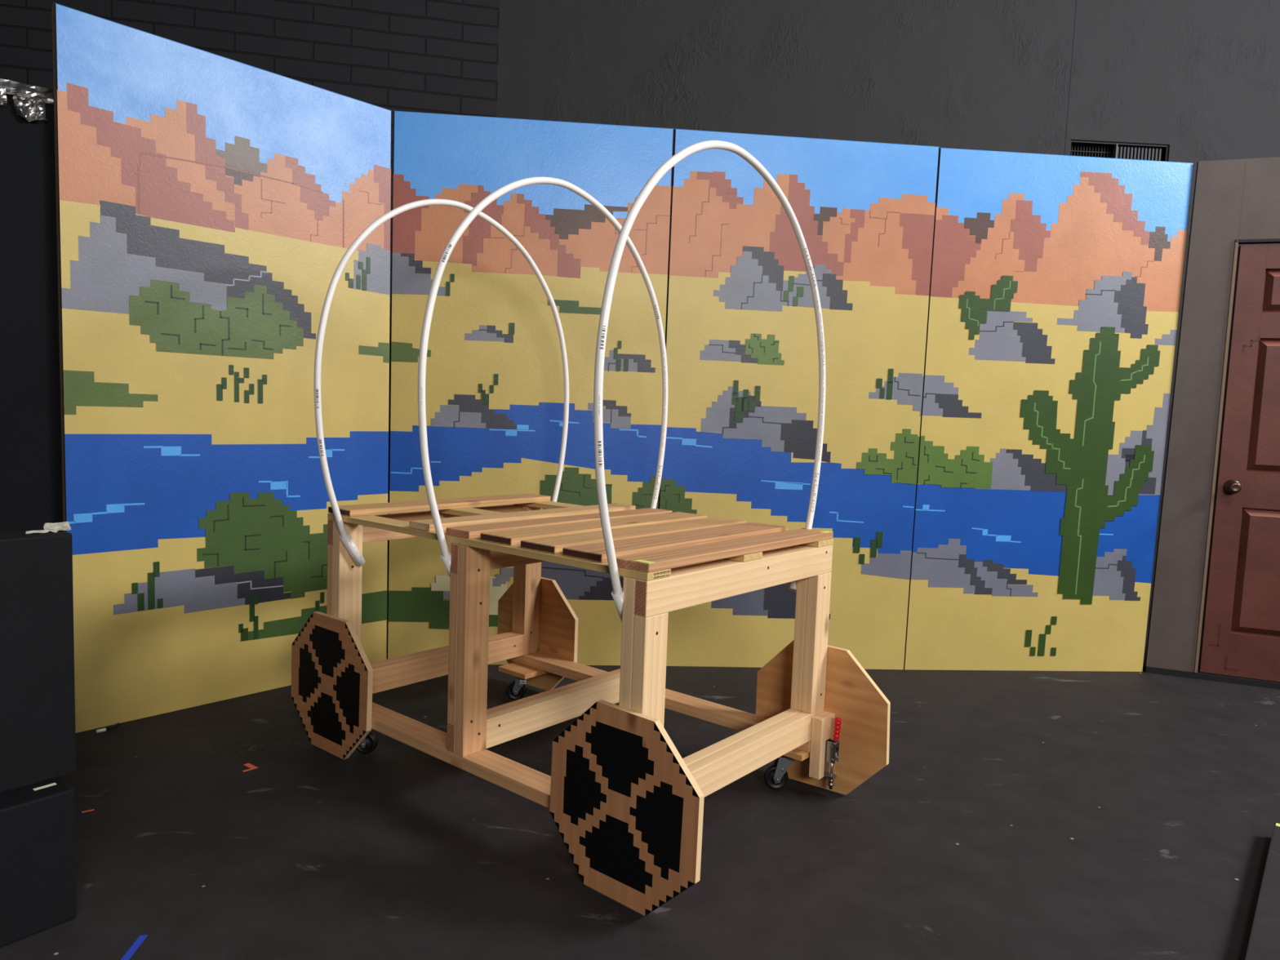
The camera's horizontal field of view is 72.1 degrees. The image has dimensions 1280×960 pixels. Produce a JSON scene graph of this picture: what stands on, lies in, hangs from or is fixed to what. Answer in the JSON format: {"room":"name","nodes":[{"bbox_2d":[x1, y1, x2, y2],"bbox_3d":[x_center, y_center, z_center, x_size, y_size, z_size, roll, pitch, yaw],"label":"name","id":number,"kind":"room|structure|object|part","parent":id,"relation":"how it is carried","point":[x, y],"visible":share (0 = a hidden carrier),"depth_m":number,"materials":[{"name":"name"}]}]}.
{"room":"theater stage","nodes":[
{"label":"theater stage","id":0,"kind":"room"},
{"bbox_2d":[0,0,499,595],"bbox_3d":[-3.806,-1.649,4.633,6.000,4.600,0.151,1,5,-12],"label":"wall","id":1,"kind":"structure","parent":0,"point":[431,56],"depth_m":4.94,"materials":[{"name":"black brick"}]},
{"bbox_2d":[0,595,1279,959],"bbox_3d":[0.459,1.081,1.698,13.000,0.001,9.200,2,5,0],"label":"floor","id":2,"kind":"structure","parent":0,"point":[1011,815],"depth_m":2.44,"materials":[{"name":"black concrete"}]},
{"bbox_2d":[0,78,63,533],"bbox_3d":[-2.443,-0.170,2.394,0.065,2.148,1.700,7,7,41],"label":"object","id":3,"kind":"object","parent":2,"relation":"on","point":[31,490],"depth_m":2.86,"materials":[{"name":"black fabric"}]},
{"bbox_3d":[-2.212,-1.188,2.499,0.032,0.122,0.947,7,7,41],"label":"foil strip","id":4,"kind":"part","parent":3,"relation":"part of","materials":[{"name":"silver metal"}]},
{"bbox_2d":[0,777,76,947],"bbox_3d":[-1.783,0.833,1.803,0.620,0.304,0.900,6,6,37],"label":"box","id":5,"kind":"object","parent":2,"relation":"on","point":[37,853],"visible":0.93,"depth_m":1.91,"materials":[{"name":"paint"}]},
{"bbox_2d":[0,529,75,794],"bbox_3d":[-1.602,0.415,1.681,0.098,0.561,0.900,6,6,37],"label":"box","id":6,"kind":"object","parent":5,"relation":"on","point":[37,733],"visible":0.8,"depth_m":1.95,"materials":[{"name":"paint"}]},
{"bbox_2d":[25,521,71,533],"bbox_3d":[-1.323,0.107,1.968,0.008,0.024,0.092,6,6,35],"label":"scrap","id":7,"kind":"object","parent":6,"relation":"on","point":[64,526],"visible":1,"depth_m":1.98,"materials":[{"name":"beige paper"}]},
{"bbox_2d":[32,782,56,791],"bbox_3d":[-1.326,0.683,1.961,0.011,0.001,0.043,6,6,37],"label":"tape","id":8,"kind":"object","parent":5,"relation":"on","point":[53,784],"visible":1,"depth_m":1.96,"materials":[{"name":"white"}]},
{"bbox_2d":[95,722,119,733],"bbox_3d":[-1.853,0.864,3.065,0.017,0.016,0.076,6,6,35],"label":"cord","id":9,"kind":"object","parent":2,"relation":"on","point":[102,730],"visible":1,"depth_m":3.06,"materials":[{"name":"beige plastic"}]},
{"bbox_2d":[120,934,147,959],"bbox_3d":[-1.083,1.007,1.856,0.016,0.001,0.157,2,5,-5],"label":"tape","id":10,"kind":"object","parent":2,"relation":"on","point":[140,939],"visible":1,"depth_m":1.89,"materials":[{"name":"blue"}]},
{"bbox_2d":[51,2,391,733],"bbox_3d":[-1.510,-0.350,3.381,0.033,2.407,1.242,7,7,41],"label":"painted backdrop panel","id":11,"kind":"object","parent":2,"relation":"on","point":[209,206],"visible":0.98,"depth_m":3.25,"materials":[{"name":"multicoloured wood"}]},
{"bbox_2d":[242,763,257,772],"bbox_3d":[-1.255,0.918,2.807,0.055,0.001,0.047,6,6,35],"label":"tape","id":12,"kind":"object","parent":2,"relation":"on","point":[251,766],"visible":1,"depth_m":2.81,"materials":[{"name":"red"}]},
{"bbox_2d":[387,111,674,665],"bbox_3d":[-0.495,-0.360,3.912,1.202,2.412,0.032,2,5,-6],"label":"painted backdrop panel","id":13,"kind":"object","parent":2,"relation":"on","point":[495,380],"visible":0.84,"depth_m":3.87,"materials":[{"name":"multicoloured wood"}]},
{"bbox_2d":[291,140,890,915],"bbox_3d":[-0.203,0.009,2.815,1.782,1.902,1.136,6,6,40],"label":"wagon","id":14,"kind":"object","parent":2,"relation":"on","point":[626,807],"visible":1,"depth_m":2.61,"materials":[{"name":"brown wood"}]},
{"bbox_3d":[-1.006,0.431,2.965,0.037,0.435,0.086,6,6,40],"label":"post","id":15,"kind":"part","parent":14,"relation":"part of","materials":[{"name":"brown wood"}]},
{"bbox_3d":[-0.978,0.434,2.941,0.038,0.608,0.086,6,6,40],"label":"post","id":16,"kind":"part","parent":14,"relation":"part of","materials":[{"name":"brown wood"}]},
{"bbox_2d":[339,532,365,566],"bbox_3d":[-0.946,0.229,2.897,0.033,0.117,0.090,6,6,40],"label":"socket","id":17,"kind":"object","parent":14,"relation":"attached to","point":[350,543],"depth_m":2.90,"materials":[{"name":"white plastic"}]},
{"bbox_2d":[440,551,451,576],"bbox_3d":[-0.538,0.264,2.539,0.032,0.119,0.085,6,6,40],"label":"socket","id":18,"kind":"object","parent":14,"relation":"attached to","point":[446,556],"depth_m":2.51,"materials":[{"name":"white plastic"}]},
{"bbox_3d":[-0.509,0.482,2.553,0.037,0.435,0.086,6,6,40],"label":"post","id":19,"kind":"part","parent":14,"relation":"part of","materials":[{"name":"brown wood"}]},
{"bbox_3d":[-0.505,0.804,2.565,1.374,0.037,0.086,6,6,40],"label":"rail","id":20,"kind":"part","parent":14,"relation":"part of","materials":[{"name":"brown wood"}]},
{"bbox_3d":[-0.481,0.485,2.529,0.038,0.608,0.086,6,6,40],"label":"post","id":21,"kind":"part","parent":14,"relation":"part of","materials":[{"name":"brown wood"}]},
{"bbox_3d":[-0.475,0.401,3.603,0.037,0.435,0.086,6,6,40],"label":"post","id":22,"kind":"part","parent":14,"relation":"part of","materials":[{"name":"brown wood"}]},
{"bbox_3d":[-0.446,0.404,3.579,0.038,0.608,0.086,6,6,40],"label":"post","id":23,"kind":"part","parent":14,"relation":"part of","materials":[{"name":"brown wood"}]},
{"bbox_2d":[611,587,623,622],"bbox_3d":[-0.037,0.317,2.127,0.032,0.119,0.085,6,6,40],"label":"socket","id":24,"kind":"object","parent":14,"relation":"attached to","point":[617,593],"depth_m":2.10,"materials":[{"name":"white plastic"}]},
{"bbox_3d":[-0.007,0.489,2.135,0.037,0.521,0.086,6,6,40],"label":"post","id":25,"kind":"part","parent":14,"relation":"part of","materials":[{"name":"brown wood"}]},
{"bbox_3d":[0.020,0.535,2.114,0.038,0.435,0.086,6,6,40],"label":"post","id":26,"kind":"part","parent":14,"relation":"part of","materials":[{"name":"brown wood"}]},
{"bbox_3d":[0.026,0.774,3.202,1.374,0.037,0.086,6,6,40],"label":"rail","id":27,"kind":"part","parent":14,"relation":"part of","materials":[{"name":"brown wood"}]},
{"bbox_2d":[789,580,796,591],"bbox_3d":[0.501,0.290,2.772,0.032,0.121,0.078,6,6,40],"label":"socket","id":28,"kind":"object","parent":14,"relation":"attached to","point":[793,586],"depth_m":2.75,"materials":[{"name":"white plastic"}]},
{"bbox_3d":[0.524,0.459,2.772,0.037,0.521,0.086,6,6,40],"label":"post","id":29,"kind":"part","parent":14,"relation":"part of","materials":[{"name":"brown wood"}]},
{"bbox_3d":[0.551,0.505,2.752,0.038,0.435,0.086,6,6,40],"label":"post","id":30,"kind":"part","parent":14,"relation":"part of","materials":[{"name":"brown wood"}]},
{"bbox_2d":[818,341,823,457],"bbox_3d":[0.571,-0.248,2.780,0.003,0.375,0.029,6,6,40],"label":"print","id":31,"kind":"object","parent":14,"relation":"attached to","point":[821,341],"depth_m":2.79},
{"bbox_3d":[0.609,0.781,2.722,0.024,0.091,0.022,6,6,40],"label":"clamp handle","id":32,"kind":"part","parent":14,"relation":"part of","materials":[{"name":"red plastic"}]},
{"bbox_2d":[658,128,939,669],"bbox_3d":[0.701,-0.323,4.020,1.199,2.412,0.032,2,5,-4],"label":"painted backdrop panel","id":33,"kind":"object","parent":2,"relation":"on","point":[741,342],"visible":0.97,"depth_m":3.99,"materials":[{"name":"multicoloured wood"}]},
{"bbox_2d":[903,147,1193,671],"bbox_3d":[1.905,-0.287,4.128,1.231,2.413,0.033,2,5,-6],"label":"painted backdrop panel","id":34,"kind":"object","parent":2,"relation":"on","point":[1055,281],"visible":1,"depth_m":4.11,"materials":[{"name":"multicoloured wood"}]},
{"bbox_2d":[1144,156,1279,689],"bbox_3d":[3.100,-0.225,3.931,1.292,2.415,0.099,4,5,21],"label":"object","id":35,"kind":"object","parent":2,"relation":"on","point":[1236,202],"visible":1,"depth_m":4.09,"materials":[{"name":"brown paint"}]},
{"bbox_3d":[2.745,0.034,4.067,0.068,0.068,0.064,4,5,21],"label":"door knob","id":36,"kind":"part","parent":35,"relation":"part of","materials":[{"name":"brown metal"}]},
{"bbox_3d":[3.091,-0.053,3.981,0.810,1.997,0.036,4,5,21],"label":"door","id":37,"kind":"part","parent":35,"relation":"part of","materials":[{"name":"red wood"}]},
{"bbox_3d":[2.912,0.432,4.078,0.260,0.597,0.020,4,5,21],"label":"raised panel","id":38,"kind":"part","parent":35,"relation":"part of","materials":[{"name":"paint"}]},
{"bbox_3d":[3.121,-1.065,3.891,0.842,0.014,0.046,4,5,21],"label":"head casing","id":39,"kind":"part","parent":35,"relation":"part of","materials":[{"name":"black"}]},
{"bbox_3d":[2.942,-0.336,4.011,0.260,0.614,0.020,4,5,21],"label":"raised panel","id":40,"kind":"part","parent":35,"relation":"part of","materials":[{"name":"paint"}]},
{"bbox_3d":[2.962,-0.854,3.966,0.260,0.197,0.020,4,5,21],"label":"raised panel","id":41,"kind":"part","parent":35,"relation":"part of","materials":[{"name":"paint"}]},
{"bbox_2d":[1244,822,1279,959],"bbox_3d":[1.807,1.098,1.811,0.900,0.050,1.300,6,6,39],"label":"low riser","id":42,"kind":"object","parent":2,"relation":"on","point":[1264,944],"visible":1,"depth_m":2.10,"materials":[{"name":"black paint"}]},
{"bbox_2d":[497,0,1279,615],"bbox_3d":[2.732,-1.466,5.425,7.200,4.600,0.150,2,5,-2],"label":"wall","id":43,"kind":"structure","parent":0,"point":[1200,79],"depth_m":5.22,"materials":[{"name":"grey paint"}]},
{"bbox_2d":[1064,0,1078,155],"bbox_3d":[2.580,-2.462,5.256,0.008,2.200,0.005,2,5,-3],"label":"trim","id":44,"kind":"structure","parent":43,"relation":"attached to","point":[1077,0],"depth_m":5.26,"materials":[{"name":"grey"}]},
{"bbox_2d":[1069,139,1168,161],"bbox_3d":[2.886,-1.837,5.386,0.614,0.416,0.125,2,5,-2],"label":"air vent","id":45,"kind":"object","parent":43,"relation":"in","point":[1136,153],"visible":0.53,"depth_m":5.35,"materials":[{"name":"black metal"}]},
{"bbox_3d":[2.724,-1.842,5.374,0.265,0.392,0.025,2,5,-2],"label":"bar panel","id":46,"kind":"part","parent":45,"relation":"part of","materials":[{"name":"black metal"}]},
{"bbox_3d":[3.025,-1.830,5.369,0.277,0.392,0.020,2,5,-2],"label":"slat panel","id":47,"kind":"part","parent":45,"relation":"part of","materials":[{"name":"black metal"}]}
]}

